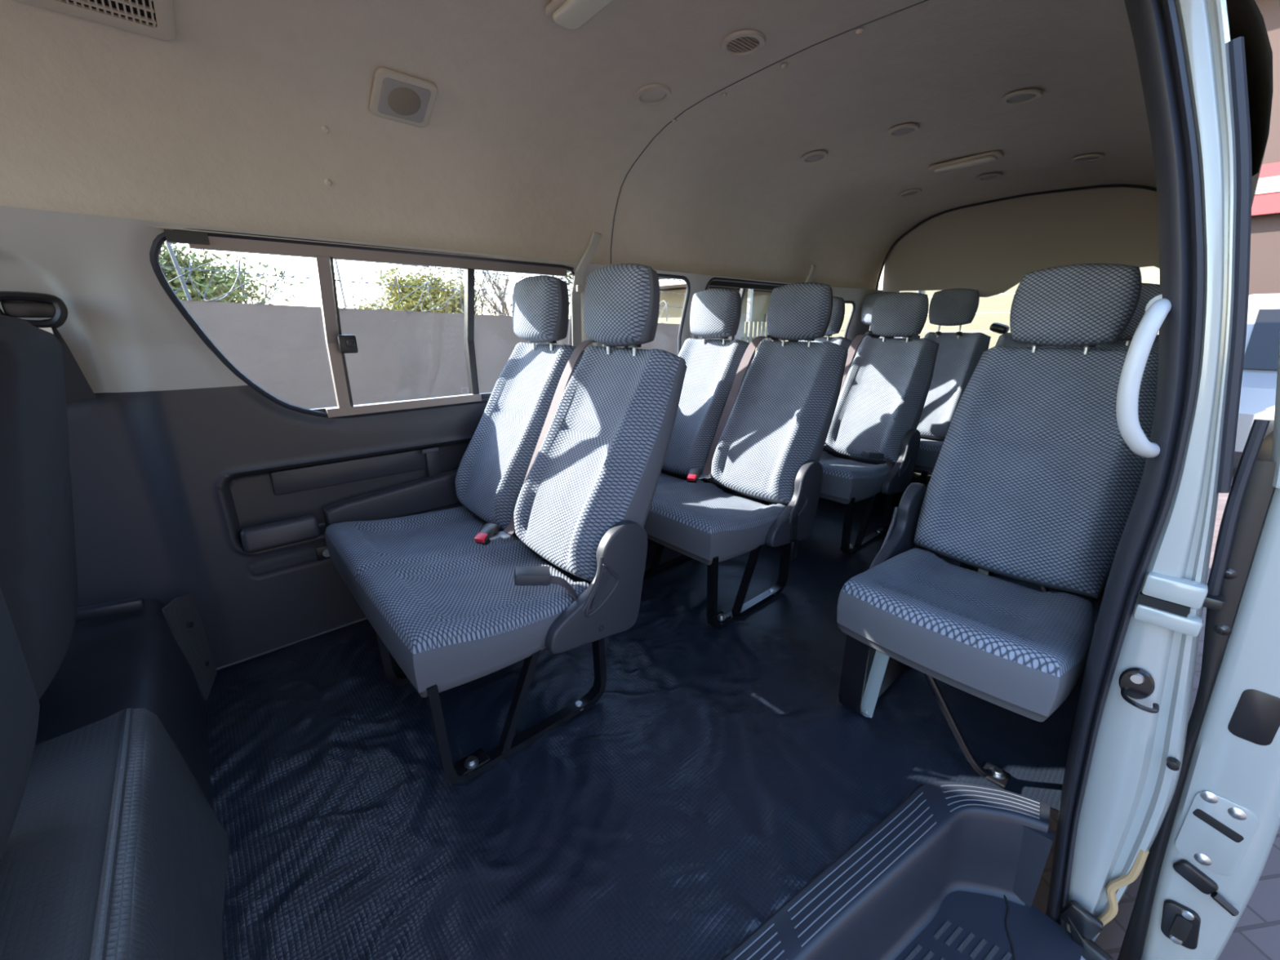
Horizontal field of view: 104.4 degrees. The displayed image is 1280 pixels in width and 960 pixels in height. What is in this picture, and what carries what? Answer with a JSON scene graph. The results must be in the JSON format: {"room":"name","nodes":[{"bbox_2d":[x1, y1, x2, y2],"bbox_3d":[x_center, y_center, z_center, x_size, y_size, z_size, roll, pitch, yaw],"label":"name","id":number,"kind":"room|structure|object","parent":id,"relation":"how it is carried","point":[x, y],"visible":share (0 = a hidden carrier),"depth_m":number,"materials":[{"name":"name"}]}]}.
{"room":"vehicle interior","nodes":[
{"label":"vehicle interior","id":0,"kind":"room"},
{"bbox_2d":[66,363,851,667],"bbox_3d":[-0.255,-0.095,2.258,4.922,0.838,0.079,-14,22,-38],"label":"wall","id":1,"kind":"structure","parent":0,"point":[166,484],"depth_m":1.43,"materials":[{"name":"grey plastic"}]},
{"bbox_2d":[0,291,96,403],"bbox_3d":[-1.419,-0.284,1.085,0.270,0.245,0.063,-15,23,-39],"label":"belt","id":2,"kind":"object","parent":1,"relation":"attached to","point":[14,304],"visible":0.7,"depth_m":1.11,"materials":[{"name":"black fabric"}]},
{"bbox_2d":[0,205,248,393],"bbox_3d":[-1.589,-0.326,0.925,1.328,0.397,0.119,-15,23,-39],"label":"trim","id":3,"kind":"structure","parent":1,"relation":"attached to","point":[122,328],"depth_m":1.19,"materials":[{"name":"grey plastic"}]},
{"bbox_2d":[239,514,319,553],"bbox_3d":[-1.113,0.165,1.538,0.195,0.079,0.062,-15,23,-39],"label":"storage bin","id":4,"kind":"object","parent":1,"relation":"in","point":[269,535],"visible":1,"depth_m":1.51,"materials":[{"name":"grey plastic"}]},
{"bbox_2d":[315,546,330,560],"bbox_3d":[-1.017,0.235,1.641,0.090,0.045,0.012,-15,23,-39],"label":"power socket","id":5,"kind":"object","parent":1,"relation":"attached to","point":[322,553],"visible":0.52,"depth_m":1.62,"materials":[{"name":"black plastic"}]},
{"bbox_2d":[269,448,426,495],"bbox_3d":[-0.944,-0.037,1.683,0.500,0.075,0.016,-15,23,-39],"label":"armrest","id":6,"kind":"object","parent":1,"relation":"attached to","point":[308,477],"visible":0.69,"depth_m":1.65,"materials":[{"name":"grey plastic"}]},
{"bbox_2d":[149,228,574,418],"bbox_3d":[-0.736,-0.490,1.669,1.253,0.518,0.107,-15,23,-39],"label":"window","id":7,"kind":"structure","parent":1,"relation":"in","point":[338,344],"depth_m":1.51,"materials":[{"name":"grey rubber"}]},
{"bbox_2d":[216,557,543,670],"bbox_3d":[-0.716,0.424,1.984,1.520,0.008,0.007,-15,23,-39],"label":"baseboard","id":8,"kind":"structure","parent":1,"relation":"attached to","point":[365,618],"depth_m":1.61,"materials":[{"name":"grey plastic"}]},
{"bbox_2d":[322,468,461,527],"bbox_3d":[-0.753,0.034,1.839,0.725,0.138,0.060,-15,23,-39],"label":"armrest","id":9,"kind":"object","parent":1,"relation":"attached to","point":[437,491],"visible":0.47,"depth_m":1.73,"materials":[{"name":"grey plastic"}]},
{"bbox_2d":[421,446,439,476],"bbox_3d":[-0.766,-0.059,1.820,0.058,0.121,0.030,-15,23,-39],"label":"strut","id":10,"kind":"object","parent":1,"relation":"attached to","point":[431,453],"visible":0.76,"depth_m":1.81,"materials":[{"name":"grey plastic"}]},
{"bbox_2d":[170,222,882,362],"bbox_3d":[0.236,-0.752,2.450,3.687,0.490,0.141,-14,22,-38],"label":"trim","id":11,"kind":"structure","parent":1,"relation":"attached to","point":[698,282],"depth_m":2.33,"materials":[{"name":"grey"}]},
{"bbox_2d":[571,231,600,346],"bbox_3d":[-0.213,-0.729,2.011,0.138,0.517,0.047,-15,23,-39],"label":"belt","id":12,"kind":"object","parent":1,"relation":"attached to","point":[577,286],"visible":0.99,"depth_m":1.97,"materials":[{"name":"grey fabric"}]},
{"bbox_2d":[592,342,600,346],"bbox_3d":[-0.186,-0.622,2.131,0.026,0.320,0.035,-15,23,-39],"label":"strip","id":13,"kind":"object","parent":1,"relation":"attached to","point":[598,344],"visible":0.02,"depth_m":2.13,"materials":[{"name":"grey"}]},
{"bbox_2d":[613,273,690,355],"bbox_3d":[0.061,-0.710,2.323,0.438,0.473,0.092,-15,23,-39],"label":"window","id":14,"kind":"structure","parent":1,"relation":"in","point":[660,275],"depth_m":2.40,"materials":[{"name":"grey rubber"}]},
{"bbox_2d":[688,328,697,338],"bbox_3d":[0.269,-0.742,2.518,0.026,0.320,0.035,-15,23,-39],"label":"strip","id":15,"kind":"object","parent":1,"relation":"attached to","point":[691,335],"visible":0.04,"depth_m":2.51,"materials":[{"name":"grey metal"}]},
{"bbox_2d":[696,277,787,340],"bbox_3d":[0.658,-0.872,2.831,0.958,0.480,0.099,-15,23,-39],"label":"window","id":16,"kind":"structure","parent":1,"relation":"in","point":[743,285],"depth_m":2.63,"materials":[{"name":"grey rubber"}]},
{"bbox_2d":[804,263,816,282],"bbox_3d":[1.009,-1.052,3.049,0.138,0.517,0.047,-15,23,-39],"label":"hanger","id":17,"kind":"object","parent":1,"relation":"attached to","point":[813,267],"visible":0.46,"depth_m":2.98,"materials":[{"name":"grey plastic"}]},
{"bbox_2d":[844,300,855,337],"bbox_3d":[1.298,-1.012,3.333,0.358,0.368,0.074,-11,20,-31],"label":"window","id":18,"kind":"structure","parent":1,"relation":"in","point":[846,301],"depth_m":3.38,"materials":[{"name":"grey rubber"}]},
{"bbox_2d":[0,0,1273,289],"bbox_3d":[0.342,-0.883,1.292,4.900,0.499,1.743,-15,23,-39],"label":"ceiling","id":19,"kind":"structure","parent":0,"point":[535,131],"depth_m":1.39,"materials":[{"name":"beige fabric"}]},
{"bbox_2d":[14,0,177,41],"bbox_3d":[-1.030,-0.929,0.915,0.250,0.086,0.153,-15,23,-39],"label":"ceiling vent","id":20,"kind":"object","parent":19,"relation":"in","point":[155,19],"visible":1,"depth_m":0.98,"materials":[{"name":"beige plastic"}]},
{"bbox_2d":[321,125,329,133],"bbox_3d":[-0.834,-0.929,1.315,0.014,0.018,0.019,15,23,40],"label":"clip","id":21,"kind":"object","parent":19,"relation":"attached to","point":[325,129],"visible":1,"depth_m":1.31,"materials":[{"name":"beige plastic"}]},
{"bbox_2d":[324,178,332,186],"bbox_3d":[-0.866,-0.827,1.379,0.019,0.019,0.010,-14,22,-37],"label":"clip","id":22,"kind":"object","parent":19,"relation":"attached to","point":[327,182],"visible":1,"depth_m":1.38,"materials":[{"name":"beige plastic"}]},
{"bbox_2d":[368,67,437,127],"bbox_3d":[-0.635,-1.024,1.334,0.156,0.076,0.124,-15,23,-39],"label":"ceiling speaker","id":23,"kind":"object","parent":19,"relation":"attached to","point":[397,96],"visible":1,"depth_m":1.32,"materials":[{"name":"beige plastic"}]},
{"bbox_2d":[377,77,431,123],"bbox_3d":[-0.633,-1.018,1.334,0.120,0.002,0.106,-15,-7,-39],"label":"grille","id":24,"kind":"object","parent":23,"relation":"attached to","point":[401,100],"depth_m":1.33,"materials":[{"name":"grey plastic"}]},
{"bbox_2d":[544,0,613,30],"bbox_3d":[-0.128,-1.068,1.111,0.101,0.031,0.200,-15,23,-39],"label":"recessed light","id":25,"kind":"object","parent":19,"relation":"in","point":[572,15],"visible":1,"depth_m":1.12,"materials":[{"name":"beige plastic"}]},
{"bbox_2d":[634,84,671,106],"bbox_3d":[0.040,-1.194,1.541,0.115,0.019,0.116,16,23,41],"label":"ceiling vent","id":26,"kind":"object","parent":19,"relation":"in","point":[653,93],"visible":1,"depth_m":1.53,"materials":[{"name":"beige plastic"}]},
{"bbox_2d":[720,93,727,97],"bbox_3d":[0.264,-1.210,1.563,0.019,0.008,0.019,-10,20,-29],"label":"clip","id":27,"kind":"object","parent":19,"relation":"attached to","point":[723,95],"visible":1,"depth_m":1.56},
{"bbox_2d":[720,30,765,57],"bbox_3d":[0.269,-1.142,1.297,0.116,0.013,0.116,-15,21,-39],"label":"ceiling vent","id":28,"kind":"object","parent":19,"relation":"in","point":[753,34],"visible":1,"depth_m":1.29,"materials":[{"name":"beige plastic"}]},
{"bbox_2d":[610,0,928,263],"bbox_3d":[0.349,-0.968,1.499,0.005,0.466,1.421,-15,23,-39],"label":"trim","id":29,"kind":"structure","parent":19,"relation":"attached to","point":[924,0],"depth_m":1.48,"materials":[{"name":"grey"}]},
{"bbox_2d":[780,63,787,69],"bbox_3d":[0.408,-1.170,1.405,0.019,0.008,0.019,-15,21,-39],"label":"clip","id":30,"kind":"object","parent":19,"relation":"attached to","point":[783,66],"visible":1,"depth_m":1.40,"materials":[{"name":"beige plastic"}]},
{"bbox_2d":[800,151,827,163],"bbox_3d":[0.739,-1.367,2.101,0.108,0.018,0.107,-13,21,-35],"label":"ceiling vent","id":31,"kind":"object","parent":19,"relation":"in","point":[814,157],"visible":1,"depth_m":2.09,"materials":[{"name":"beige plastic"}]},
{"bbox_2d":[855,28,863,35],"bbox_3d":[0.549,-1.118,1.240,0.019,0.008,0.019,-15,24,-39],"label":"clip","id":32,"kind":"object","parent":19,"relation":"attached to","point":[859,32],"visible":1,"depth_m":1.24,"materials":[{"name":"beige plastic"}]},
{"bbox_2d":[887,124,919,136],"bbox_3d":[0.989,-1.312,1.862,0.108,0.008,0.108,-15,21,-39],"label":"ceiling vent","id":33,"kind":"object","parent":19,"relation":"in","point":[905,129],"visible":1,"depth_m":1.85,"materials":[{"name":"beige plastic"}]},
{"bbox_2d":[898,189,921,197],"bbox_3d":[1.461,-1.550,2.682,0.108,0.018,0.107,-13,21,-35],"label":"ceiling vent","id":34,"kind":"object","parent":19,"relation":"in","point":[913,192],"visible":1,"depth_m":2.67,"materials":[{"name":"beige plastic"}]},
{"bbox_2d":[928,150,1004,173],"bbox_3d":[1.448,-1.413,2.212,0.100,0.024,0.280,-15,21,-39],"label":"recessed light","id":35,"kind":"object","parent":19,"relation":"in","point":[992,156],"visible":1,"depth_m":2.18,"materials":[{"name":"beige plastic"}]},
{"bbox_2d":[977,173,1003,180],"bbox_3d":[1.721,-1.492,2.441,0.108,0.008,0.108,-15,21,-39],"label":"ceiling vent","id":36,"kind":"object","parent":19,"relation":"in","point":[991,175],"visible":1,"depth_m":2.44,"materials":[{"name":"beige plastic"}]},
{"bbox_2d":[1001,88,1043,104],"bbox_3d":[1.209,-1.212,1.571,0.108,0.012,0.108,16,23,41],"label":"ceiling vent","id":37,"kind":"object","parent":19,"relation":"in","point":[1023,96],"visible":1,"depth_m":1.56,"materials":[{"name":"beige plastic"}]},
{"bbox_2d":[1071,154,1104,162],"bbox_3d":[1.927,-1.386,2.137,0.108,0.012,0.108,16,23,41],"label":"ceiling vent","id":38,"kind":"object","parent":19,"relation":"in","point":[1087,157],"visible":1,"depth_m":2.13,"materials":[{"name":"beige plastic"}]},
{"bbox_2d":[204,459,1107,959],"bbox_3d":[0.732,0.401,2.075,3.910,0.016,1.870,-15,23,-39],"label":"floor","id":39,"kind":"structure","parent":0,"point":[714,774],"depth_m":1.15,"materials":[{"name":"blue plastic"}]},
{"bbox_2d":[0,592,228,959],"bbox_3d":[-1.206,0.681,0.616,1.054,0.339,1.420,-15,23,-39],"label":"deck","id":40,"kind":"object","parent":39,"relation":"on","point":[117,847],"visible":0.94,"depth_m":0.81,"materials":[{"name":"grey plastic"}]},
{"bbox_2d":[0,586,39,858],"bbox_3d":[-0.943,0.214,0.295,0.676,0.756,0.514,-15,23,-39],"label":"seat","id":41,"kind":"object","parent":40,"relation":"on","point":[20,706],"visible":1,"depth_m":0.61,"materials":[{"name":"grey fabric"}]},
{"bbox_2d":[0,315,78,700],"bbox_3d":[-1.311,0.114,0.734,0.723,0.686,0.514,-15,23,-39],"label":"seat","id":42,"kind":"object","parent":40,"relation":"on","point":[38,579],"visible":0.92,"depth_m":0.80,"materials":[{"name":"grey fabric"}]},
{"bbox_2d":[324,263,687,783],"bbox_3d":[-0.419,-0.016,1.469,0.822,1.160,0.900,-15,23,-39],"label":"seat","id":43,"kind":"object","parent":39,"relation":"on","point":[566,451],"visible":1,"depth_m":1.32,"materials":[{"name":"fabric"}]},
{"bbox_2d":[324,506,589,697],"bbox_3d":[-0.556,0.263,1.449,0.482,0.165,0.862,-15,23,-39],"label":"seat cushion","id":44,"kind":"object","parent":43,"relation":"on","point":[442,597],"depth_m":1.25,"materials":[{"name":"fabric"}]},
{"bbox_2d":[643,282,848,629],"bbox_3d":[0.262,-0.193,2.038,0.822,1.160,0.914,-15,23,-39],"label":"seat","id":45,"kind":"object","parent":39,"relation":"on","point":[757,427],"visible":0.83,"depth_m":1.93,"materials":[{"name":"fabric"}]},
{"bbox_2d":[643,472,786,564],"bbox_3d":[0.120,0.085,2.024,0.482,0.165,0.862,-15,23,-39],"label":"seat cushion","id":46,"kind":"object","parent":45,"relation":"on","point":[693,517],"depth_m":1.76,"materials":[{"name":"fabric"}]},
{"bbox_2d":[761,292,938,555],"bbox_3d":[0.939,-0.367,2.597,0.822,1.160,0.900,-15,23,-39],"label":"seat","id":47,"kind":"object","parent":39,"relation":"on","point":[885,388],"visible":0.63,"depth_m":2.45,"materials":[{"name":"fabric"}]},
{"bbox_2d":[818,450,893,504],"bbox_3d":[0.802,-0.088,2.577,0.482,0.165,0.862,-15,23,-39],"label":"seat cushion","id":48,"kind":"object","parent":47,"relation":"on","point":[846,482],"depth_m":2.24,"materials":[{"name":"fabric"}]},
{"bbox_2d":[721,781,1083,959],"bbox_3d":[0.372,0.911,0.839,1.162,0.262,0.478,-15,23,-39],"label":"step","id":49,"kind":"structure","parent":39,"relation":"in","point":[954,871],"depth_m":1.02,"materials":[{"name":"grey plastic"}]},
{"bbox_2d":[822,288,1159,486],"bbox_3d":[1.825,-0.461,2.804,0.805,1.215,1.602,-15,23,-39],"label":"seat","id":50,"kind":"object","parent":39,"relation":"on","point":[959,353],"visible":0.14,"depth_m":2.97,"materials":[{"name":"fabric"}]},
{"bbox_2d":[822,438,943,472],"bbox_3d":[1.704,-0.153,2.788,0.482,0.165,1.602,-15,23,-39],"label":"seat cushion","id":51,"kind":"object","parent":50,"relation":"on","point":[929,451],"depth_m":2.64,"materials":[{"name":"fabric"}]},
{"bbox_2d":[836,263,1158,788],"bbox_3d":[0.947,0.040,1.286,0.839,1.157,0.557,-15,23,-39],"label":"seat","id":52,"kind":"object","parent":39,"relation":"on","point":[1035,479],"visible":0.88,"depth_m":1.30,"materials":[{"name":"fabric"}]},
{"bbox_2d":[836,547,1094,721],"bbox_3d":[0.824,0.333,1.260,0.507,0.165,0.482,-15,23,-39],"label":"seat cushion","id":53,"kind":"object","parent":52,"relation":"on","point":[1019,649],"depth_m":1.15,"materials":[{"name":"fabric"}]},
{"bbox_2d":[960,283,1159,591],"bbox_3d":[1.642,-0.144,1.876,0.839,1.157,0.557,-15,23,-39],"label":"seat","id":54,"kind":"object","parent":39,"relation":"on","point":[1148,291],"visible":0.02,"depth_m":1.89,"materials":[{"name":"fabric"}]},
{"bbox_2d":[871,186,1159,475],"bbox_3d":[2.169,-0.788,3.023,0.050,1.707,1.620,-15,23,-39],"label":"wall","id":55,"kind":"structure","parent":0,"point":[988,249],"depth_m":2.83,"materials":[{"name":"grey plastic"}]},
{"bbox_2d":[875,183,1156,289],"bbox_3d":[2.139,-1.361,2.817,0.014,0.470,1.531,-15,23,-39],"label":"trim","id":56,"kind":"structure","parent":55,"relation":"attached to","point":[1144,187],"depth_m":2.79,"materials":[{"name":"grey rubber"}]},
{"bbox_2d":[1064,0,1236,942],"bbox_3d":[0.855,0.138,0.901,0.053,2.040,0.352,-15,23,-39],"label":"pillar","id":57,"kind":"structure","parent":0,"point":[1131,788],"depth_m":0.82,"materials":[{"name":"white metal"}]},
{"bbox_2d":[1097,848,1149,925],"bbox_3d":[0.942,0.881,1.006,0.047,0.381,0.018,11,20,31],"label":"trim","id":58,"kind":"structure","parent":57,"relation":"attached to","point":[1112,887],"depth_m":0.98,"materials":[{"name":"beige"}]},
{"bbox_2d":[1045,0,1204,928],"bbox_3d":[0.819,0.128,0.936,0.079,2.040,0.347,-15,23,-39],"label":"door seal","id":59,"kind":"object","parent":57,"relation":"attached to","point":[1154,24],"depth_m":0.78,"materials":[{"name":"grey rubber"}]},
{"bbox_2d":[1119,667,1159,713],"bbox_3d":[0.876,0.367,0.868,0.034,0.062,0.058,-15,23,-39],"label":"latch","id":60,"kind":"object","parent":57,"relation":"in","point":[1136,683],"depth_m":0.88,"materials":[{"name":"black metal"}]},
{"bbox_2d":[1115,293,1171,457],"bbox_3d":[0.810,-0.160,0.781,0.097,0.258,0.073,-15,23,-39],"label":"handle","id":61,"kind":"object","parent":57,"relation":"attached to","point":[1157,309],"visible":0.95,"depth_m":0.77,"materials":[{"name":"grey plastic"}]},
{"bbox_2d":[1136,591,1190,617],"bbox_3d":[0.883,0.209,0.838,0.014,0.017,0.060,-15,23,-39],"label":"trim","id":62,"kind":"structure","parent":57,"relation":"attached to","point":[1169,606],"depth_m":0.83,"materials":[{"name":"black"}]},
{"bbox_2d":[1133,603,1203,636],"bbox_3d":[0.893,0.234,0.841,0.030,0.030,0.079,-15,23,-39],"label":"bracket","id":63,"kind":"object","parent":57,"relation":"attached to","point":[1192,624],"visible":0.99,"depth_m":0.83,"materials":[{"name":"white paint"}]},
{"bbox_2d":[1165,756,1180,770],"bbox_3d":[0.939,0.501,0.874,0.016,0.018,0.018,-15,23,-39],"label":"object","id":64,"kind":"object","parent":57,"relation":"attached to","point":[1172,763],"visible":1,"depth_m":0.87,"materials":[{"name":"black plastic"}]},
{"bbox_2d":[1141,571,1208,608],"bbox_3d":[0.891,0.182,0.828,0.030,0.040,0.071,-15,23,-39],"label":"bracket","id":65,"kind":"object","parent":57,"relation":"attached to","point":[1181,591],"visible":1,"depth_m":0.82,"materials":[{"name":"white metal"}]},
{"bbox_2d":[1217,36,1252,493],"bbox_3d":[0.888,-0.302,0.751,0.020,0.644,0.157,-15,23,-39],"label":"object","id":66,"kind":"structure","parent":57,"relation":"attached to","point":[1236,46],"depth_m":0.73,"materials":[{"name":"grey rubber"}]},
{"bbox_3d":[0.531,1.100,0.639,1.170,0.040,0.122,-15,23,-39],"label":"wall","id":67,"kind":"structure","parent":0,"visible":0},
{"bbox_2d":[1059,899,1113,959],"bbox_3d":[0.932,0.950,0.968,0.038,0.151,0.191,-15,23,-39],"label":"hinge arm","id":68,"kind":"object","parent":67,"relation":"attached to","point":[1084,926],"visible":1,"depth_m":1.00},
{"bbox_3d":[1.904,0.339,1.772,2.560,1.140,0.106,-15,23,-39],"label":"wall","id":69,"kind":"structure","parent":0,"visible":0},
{"bbox_2d":[1117,0,1279,959],"bbox_3d":[1.388,0.107,1.168,1.117,2.101,0.371,-13,21,-35],"label":"sliding door","id":70,"kind":"structure","parent":69,"relation":"in","point":[1209,853],"depth_m":0.86,"materials":[{"name":"white paint"}]},
{"label":"outside","id":71,"kind":"structure","parent":0,"visible":0},
{"bbox_2d":[1031,451,1279,959],"bbox_3d":[1.238,-4.747,20.701,90.000,0.001,90.000,-15,23,-39],"label":"ground","id":72,"kind":"structure","parent":71,"point":[1255,935],"depth_m":1.45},
{"bbox_2d":[159,241,304,304],"bbox_3d":[-5.729,-1.880,6.427,2.623,3.037,2.389,-6,18,-18],"label":"tree","id":73,"kind":"object","parent":72,"relation":"on","point":[221,283],"visible":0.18,"depth_m":6.20,"materials":[{"name":"green plant"}]},
{"bbox_2d":[351,265,489,314],"bbox_3d":[-3.825,-2.553,9.068,2.524,2.767,1.639,7,18,20],"label":"tree","id":74,"kind":"object","parent":72,"relation":"on","point":[411,301],"visible":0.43,"depth_m":8.76,"materials":[{"name":"green plant"}]},
{"bbox_2d":[180,300,735,408],"bbox_3d":[-4.329,-1.128,5.533,17.000,2.105,0.150,-15,23,-39],"label":"wall","id":75,"kind":"structure","parent":72,"relation":"on","point":[401,355],"depth_m":6.17,"materials":[{"name":"paint"}]},
{"bbox_2d":[160,240,685,323],"bbox_3d":[-4.249,-2.259,5.087,17.000,1.250,0.282,-15,23,-39],"label":"wire","id":76,"kind":"object","parent":75,"relation":"on","point":[176,267],"visible":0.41,"depth_m":5.72,"materials":[{"name":"grey"}]},
{"bbox_2d":[421,268,572,315],"bbox_3d":[-2.786,-2.822,9.500,2.299,3.015,3.176,3,18,9],"label":"bare tree","id":77,"kind":"object","parent":72,"relation":"on","point":[504,309],"visible":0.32,"depth_m":8.68,"materials":[{"name":"brown plant"}]},
{"bbox_2d":[552,270,572,311],"bbox_3d":[-1.119,-5.010,12.965,4.376,5.166,3.643,3,18,10],"label":"tree","id":78,"kind":"object","parent":72,"relation":"on","point":[569,276],"visible":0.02,"depth_m":12.90,"materials":[{"name":"brown plant"}]},
{"bbox_2d":[657,278,772,355],"bbox_3d":[4.353,-5.423,17.927,9.200,2.940,5.600,-15,23,-39],"label":"house","id":79,"kind":"structure","parent":72,"relation":"on","point":[754,308],"depth_m":16.09,"materials":[{"name":"yellow"}]},
{"bbox_2d":[741,321,772,357],"bbox_3d":[4.810,-3.248,13.023,7.000,1.700,0.060,-15,23,-39],"label":"fence","id":80,"kind":"object","parent":72,"relation":"on","point":[764,326],"visible":0.05,"depth_m":10.85,"materials":[{"name":"white metal"}]},
{"bbox_2d":[772,266,1159,349],"bbox_3d":[3.870,-2.129,6.727,0.101,3.308,4.800,-15,23,-39],"label":"wall","id":81,"kind":"structure","parent":72,"relation":"on","point":[1002,303],"depth_m":6.20,"materials":[{"name":"yellow"}]},
{"bbox_2d":[1157,0,1279,333],"bbox_3d":[13.513,-3.983,5.462,3.900,7.600,12.400,-15,23,-39],"label":"building","id":82,"kind":"structure","parent":72,"relation":"on","point":[1264,255],"depth_m":7.59,"materials":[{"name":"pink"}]},
{"bbox_2d":[1235,293,1279,452],"bbox_3d":[8.301,-1.223,6.014,4.480,2.000,1.810,-15,23,-39],"label":"vehicle","id":83,"kind":"object","parent":72,"relation":"on","point":[1259,381],"visible":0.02,"depth_m":5.51,"materials":[{"name":"white paint"},{"name":"glass"},{"name":"black plastic"}]},
{"bbox_2d":[1264,419,1274,437],"bbox_3d":[6.654,-0.426,4.734,0.060,0.180,0.900,-15,23,-39],"label":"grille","id":84,"kind":"object","parent":83,"relation":"attached to","point":[1270,428],"depth_m":5.00,"materials":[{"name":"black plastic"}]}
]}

